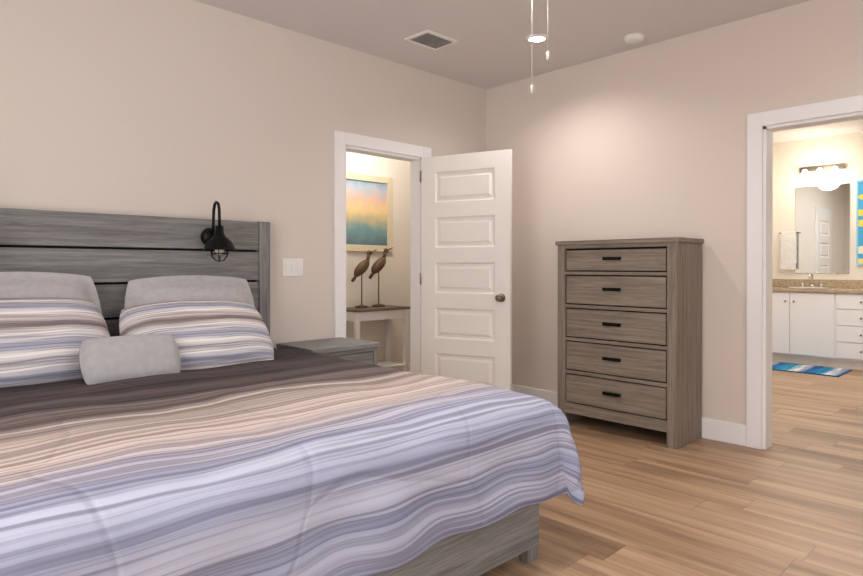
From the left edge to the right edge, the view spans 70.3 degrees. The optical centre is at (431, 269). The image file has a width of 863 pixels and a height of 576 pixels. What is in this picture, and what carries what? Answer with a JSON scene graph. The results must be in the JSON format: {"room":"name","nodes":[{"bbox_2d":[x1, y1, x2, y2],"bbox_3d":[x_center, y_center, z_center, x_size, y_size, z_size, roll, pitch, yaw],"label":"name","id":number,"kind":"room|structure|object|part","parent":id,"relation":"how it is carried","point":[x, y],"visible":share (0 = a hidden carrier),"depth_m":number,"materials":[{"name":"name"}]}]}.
{"room":"bedroom","nodes":[
{"label":"bedroom","id":0,"kind":"room"},
{"bbox_2d":[0,0,485,348],"bbox_3d":[-1.461,-0.240,3.711,5.540,2.740,0.120,0,0,-44],"label":"wall","id":1,"kind":"structure","parent":0,"point":[193,109],"depth_m":3.72,"materials":[{"name":"beige paint"}]},
{"bbox_2d":[282,258,302,275],"bbox_3d":[-0.934,-0.017,4.131,0.160,0.120,0.009,0,0,-44],"label":"switch plate","id":2,"kind":"object","parent":1,"relation":"attached to","point":[292,267],"visible":1,"depth_m":4.12,"materials":[{"name":"white plastic"}]},
{"bbox_2d":[334,130,431,337],"bbox_3d":[-0.347,0.065,4.690,0.950,2.120,0.020,0,0,-44],"label":"door frame","id":3,"kind":"structure","parent":1,"relation":"attached to","point":[341,139],"depth_m":4.39,"materials":[{"name":"white wood"}]},
{"bbox_2d":[346,145,420,373],"bbox_3d":[-0.395,0.110,4.740,0.770,2.030,0.120,0,0,-44],"label":"trim","id":4,"kind":"structure","parent":1,"relation":"attached to","point":[415,268],"depth_m":4.98,"materials":[{"name":"white wood"}]},
{"bbox_2d":[420,149,511,390],"bbox_3d":[0.255,0.110,4.748,0.773,2.015,0.183,0,0,29],"label":"door leaf","id":5,"kind":"structure","parent":1,"relation":"in","point":[466,267],"depth_m":4.72,"materials":[{"name":"white wood"}]},
{"bbox_3d":[0.532,0.208,4.595,0.064,0.064,0.183,0,0,29],"label":"knob","id":6,"kind":"part","parent":5,"relation":"part of","materials":[{"name":"brown metal"}]},
{"bbox_2d":[346,152,409,362],"bbox_3d":[-0.998,-0.250,5.824,3.940,2.740,0.120,0,0,-44],"label":"wall","id":7,"kind":"structure","parent":0,"point":[394,280],"depth_m":6.28,"materials":[{"name":"white paint"}]},
{"bbox_2d":[346,172,392,251],"bbox_3d":[-0.643,-0.561,6.060,0.660,0.760,0.028,0,0,-44],"label":"framed picture","id":8,"kind":"object","parent":7,"relation":"attached to","point":[369,212],"visible":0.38,"depth_m":6.08,"materials":[{"name":"beige"}]},
{"bbox_2d":[393,363,409,371],"bbox_3d":[-0.951,1.053,5.781,3.700,0.135,0.016,0,0,-44],"label":"baseboard","id":9,"kind":"structure","parent":7,"relation":"attached to","point":[401,367],"depth_m":6.38,"materials":[{"name":"white wood"}]},
{"bbox_2d":[194,0,862,143],"bbox_3d":[1.346,-1.662,4.036,10.040,0.100,5.940,0,0,-44],"label":"ceiling","id":10,"kind":"structure","parent":0,"point":[491,48],"depth_m":4.05,"materials":[{"name":"white paint"}]},
{"bbox_2d":[405,30,457,49],"bbox_3d":[0.000,-1.607,4.294,0.300,0.012,0.230,0,0,-44],"label":"ceiling vent","id":11,"kind":"object","parent":10,"relation":"in","point":[431,40],"depth_m":4.27,"materials":[{"name":"grey metal"}]},
{"bbox_2d":[524,34,549,43],"bbox_3d":[0.735,-1.608,4.266,0.176,0.010,0.176,0,0,-44],"label":"recessed light","id":12,"kind":"object","parent":10,"relation":"in","point":[527,38],"depth_m":4.26,"materials":[{"name":"white glass"}]},
{"bbox_3d":[0.735,-1.609,4.266,0.116,0.001,0.116,0,0,-44],"label":"recessed ceiling light lens","id":13,"kind":"part","parent":12,"relation":"part of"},
{"bbox_2d":[530,0,549,92],"bbox_3d":[0.291,-1.126,2.268,1.219,0.956,1.165,0,0,-44],"label":"fan","id":14,"kind":"object","parent":10,"relation":"hanging from","point":[547,59],"visible":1,"depth_m":2.25,"materials":[{"name":"silver metal"}]},
{"bbox_2d":[624,32,644,43],"bbox_3d":[1.399,-1.595,4.226,0.136,0.036,0.136,0,0,-44],"label":"smoke detector","id":15,"kind":"object","parent":10,"relation":"attached to","point":[634,38],"visible":1,"depth_m":4.19,"materials":[{"name":"white plastic"}]},
{"bbox_2d":[480,361,862,575],"bbox_3d":[1.346,1.178,4.049,10.040,0.100,5.940,0,0,-44],"label":"floor","id":16,"kind":"structure","parent":0,"point":[789,502],"depth_m":3.00,"materials":[{"name":"brown wood"}]},
{"bbox_2d":[0,201,584,575],"bbox_3d":[-1.002,0.369,2.428,2.292,1.533,2.298,0,0,-44],"label":"bed","id":17,"kind":"object","parent":16,"relation":"on","point":[167,408],"visible":1,"depth_m":2.08,"materials":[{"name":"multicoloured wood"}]},
{"bbox_3d":[-1.793,0.269,3.251,1.870,1.125,0.010,0,0,-44],"label":"headboard","id":18,"kind":"part","parent":17,"relation":"part of","materials":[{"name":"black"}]},
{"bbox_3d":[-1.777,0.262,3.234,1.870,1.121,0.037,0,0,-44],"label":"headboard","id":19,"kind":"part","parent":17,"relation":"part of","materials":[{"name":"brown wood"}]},
{"bbox_2d":[200,201,235,261],"bbox_3d":[-1.240,-0.225,3.554,0.184,0.356,0.226,0,0,-44],"label":"sconce","id":20,"kind":"object","parent":17,"relation":"attached to","point":[213,233],"depth_m":3.59,"materials":[{"name":"black metal"}]},
{"bbox_2d":[0,348,584,575],"bbox_3d":[-0.972,0.695,2.394,2.306,0.467,2.211,0,0,-44],"label":"comforter","id":21,"kind":"object","parent":17,"relation":"on","point":[278,462],"depth_m":1.79,"materials":[{"name":"multicoloured fabric"}]},
{"bbox_3d":[-0.319,0.921,1.726,2.020,0.325,0.050,0,0,-44],"label":"footboard","id":22,"kind":"part","parent":17,"relation":"part of","materials":[{"name":"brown wood"}]},
{"bbox_2d":[277,337,378,364],"bbox_3d":[-0.680,0.806,4.051,0.520,0.645,0.442,0,0,-44],"label":"nightstand","id":23,"kind":"object","parent":16,"relation":"on","point":[352,349],"visible":0.17,"depth_m":3.97,"materials":[{"name":"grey wood"}]},
{"bbox_3d":[-0.646,0.781,4.016,0.440,0.535,0.300,0,0,-44],"label":"frame","id":24,"kind":"part","parent":23,"relation":"part of","materials":[{"name":"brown wood"}]},
{"bbox_3d":[-0.549,0.779,3.916,0.432,0.472,0.016,0,0,-44],"label":"drawer","id":25,"kind":"part","parent":23,"relation":"part of","materials":[{"name":"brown wood"}]},
{"bbox_2d":[346,305,409,371],"bbox_3d":[-0.557,0.740,5.904,0.670,0.760,0.325,0,0,-44],"label":"table","id":26,"kind":"object","parent":16,"relation":"on","point":[387,313],"visible":0.5,"depth_m":5.92,"materials":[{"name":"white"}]},
{"bbox_2d":[351,250,375,307],"bbox_3d":[-0.639,0.081,5.811,0.298,0.558,0.130,0,0,-44],"label":"bird sculpture","id":27,"kind":"object","parent":26,"relation":"on","point":[361,268],"visible":1,"depth_m":5.76,"materials":[{"name":"brown wood"}]},
{"bbox_2d":[369,247,392,306],"bbox_3d":[-0.494,0.067,5.992,0.298,0.584,0.130,0,0,-44],"label":"bird sculpture","id":28,"kind":"object","parent":26,"relation":"on","point":[378,265],"visible":1,"depth_m":5.94,"materials":[{"name":"brown wood"}]},
{"bbox_2d":[555,237,703,449],"bbox_3d":[1.359,0.460,4.287,0.406,1.335,0.914,0,0,-44],"label":"dresser","id":29,"kind":"object","parent":16,"relation":"on","point":[629,331],"visible":0.98,"depth_m":4.07,"materials":[{"name":"brown wood"}]},
{"bbox_3d":[1.224,0.383,4.157,0.032,0.942,0.130,0,0,-44],"label":"handle","id":30,"kind":"part","parent":29,"relation":"part of","materials":[{"name":"brown metal"}]},
{"bbox_3d":[1.240,0.428,4.173,0.025,1.210,0.760,0,0,-44],"label":"frame","id":31,"kind":"part","parent":29,"relation":"part of","materials":[{"name":"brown wood"}]},
{"bbox_3d":[1.241,0.407,4.174,0.020,1.090,0.742,0,0,-44],"label":"drawer","id":32,"kind":"part","parent":29,"relation":"part of","materials":[{"name":"brown wood"}]},
{"bbox_2d":[772,362,851,376],"bbox_3d":[4.148,1.109,6.890,0.580,0.012,0.860,0,0,-44],"label":"bath rug","id":33,"kind":"object","parent":16,"relation":"on","point":[814,370],"visible":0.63,"depth_m":6.79,"materials":[{"name":"blue fabric"}]},
{"bbox_2d":[772,289,862,369],"bbox_3d":[4.950,0.685,6.953,0.573,0.860,2.380,0,0,-44],"label":"bathroom vanity","id":34,"kind":"object","parent":16,"relation":"on","point":[818,322],"depth_m":7.08,"materials":[{"name":"white wood"}]},
{"bbox_2d":[772,285,862,292],"bbox_3d":[4.953,0.238,6.947,0.574,0.035,2.390,0,0,-44],"label":"countertop","id":35,"kind":"structure","parent":34,"relation":"on","point":[773,286],"depth_m":6.97,"materials":[{"name":"brown stone"}]},
{"bbox_2d":[788,287,824,288],"bbox_3d":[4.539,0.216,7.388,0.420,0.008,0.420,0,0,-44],"label":"sink","id":36,"kind":"object","parent":35,"relation":"in","point":[788,287],"depth_m":7.45,"materials":[{"name":"white ceramic"}]},
{"bbox_2d":[801,273,822,287],"bbox_3d":[4.641,0.125,7.486,0.145,0.185,0.238,0,0,-44],"label":"faucet","id":37,"kind":"object","parent":35,"relation":"on","point":[811,274],"depth_m":7.51,"materials":[{"name":"silver metal"}]},
{"bbox_2d":[486,0,862,431],"bbox_3d":[2.135,-0.241,3.886,0.120,2.740,4.620,0,0,-44],"label":"wall","id":38,"kind":"structure","parent":0,"point":[649,141],"depth_m":4.29,"materials":[{"name":"beige paint"}]},
{"bbox_2d":[512,384,745,445],"bbox_3d":[1.249,1.058,4.712,0.016,0.135,2.210,0,0,-44],"label":"baseboard","id":39,"kind":"structure","parent":38,"relation":"attached to","point":[725,431],"depth_m":4.05,"materials":[{"name":"white wood"}]},
{"bbox_2d":[746,95,862,448],"bbox_3d":[2.349,0.070,3.566,0.020,2.120,0.960,0,0,-44],"label":"door frame","id":40,"kind":"structure","parent":38,"relation":"attached to","point":[757,122],"depth_m":3.86,"materials":[{"name":"white wood"}]},
{"bbox_2d":[762,111,862,449],"bbox_3d":[2.399,0.115,3.615,0.120,2.030,0.780,0,0,-44],"label":"trim","id":41,"kind":"structure","parent":38,"relation":"attached to","point":[768,131],"depth_m":3.85,"materials":[{"name":"white wood"}]},
{"bbox_2d":[772,132,862,279],"bbox_3d":[5.627,-0.254,6.748,0.120,2.740,3.890,0,0,-44],"label":"wall","id":42,"kind":"structure","parent":0,"point":[791,158],"depth_m":7.61,"materials":[{"name":"white paint"}]},
{"bbox_2d":[772,279,862,288],"bbox_3d":[5.153,0.169,7.139,0.020,0.100,2.390,0,0,-44],"label":"backsplash","id":43,"kind":"structure","parent":42,"relation":"attached to","point":[803,284],"depth_m":7.47,"materials":[{"name":"brown stone"}]},
{"bbox_2d":[799,163,844,175],"bbox_3d":[4.742,-1.222,7.467,0.147,0.110,0.480,0,0,-44],"label":"sconce","id":44,"kind":"object","parent":42,"relation":"attached to","point":[824,167],"depth_m":7.45,"materials":[{"name":"white glass"}]},
{"bbox_3d":[4.717,-1.202,7.442,0.076,0.070,0.394,0,0,-44],"label":"bathroom sconce shade","id":45,"kind":"part","parent":44,"relation":"part of","materials":[{"name":"white glass"}]},
{"bbox_2d":[795,183,849,274],"bbox_3d":[4.790,-0.497,7.516,0.015,1.104,0.580,0,0,-44],"label":"bathroom mirror","id":46,"kind":"object","parent":42,"relation":"attached to","point":[822,219],"visible":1,"depth_m":7.50,"materials":[{"name":"clear glass"}]},
{"bbox_2d":[856,180,862,264],"bbox_3d":[5.199,-0.555,7.076,0.037,1.000,0.480,0,0,-44],"label":"artwork","id":47,"kind":"object","parent":42,"relation":"attached to","point":[859,222],"visible":0.94,"depth_m":7.22,"materials":[{"name":"blue"}]},
{"bbox_3d":[4.529,-0.468,7.750,0.066,0.012,0.234,0,0,-44],"label":"towel rail","id":48,"kind":"object","parent":42,"relation":"attached to","visible":0},
{"bbox_2d":[781,231,796,268],"bbox_3d":[4.509,-0.246,7.733,0.034,0.476,0.170,0,0,-44],"label":"cloth","id":49,"kind":"object","parent":48,"relation":"hanging from","point":[788,250],"visible":0.92,"depth_m":7.72,"materials":[{"name":"white fabric"}]}
]}

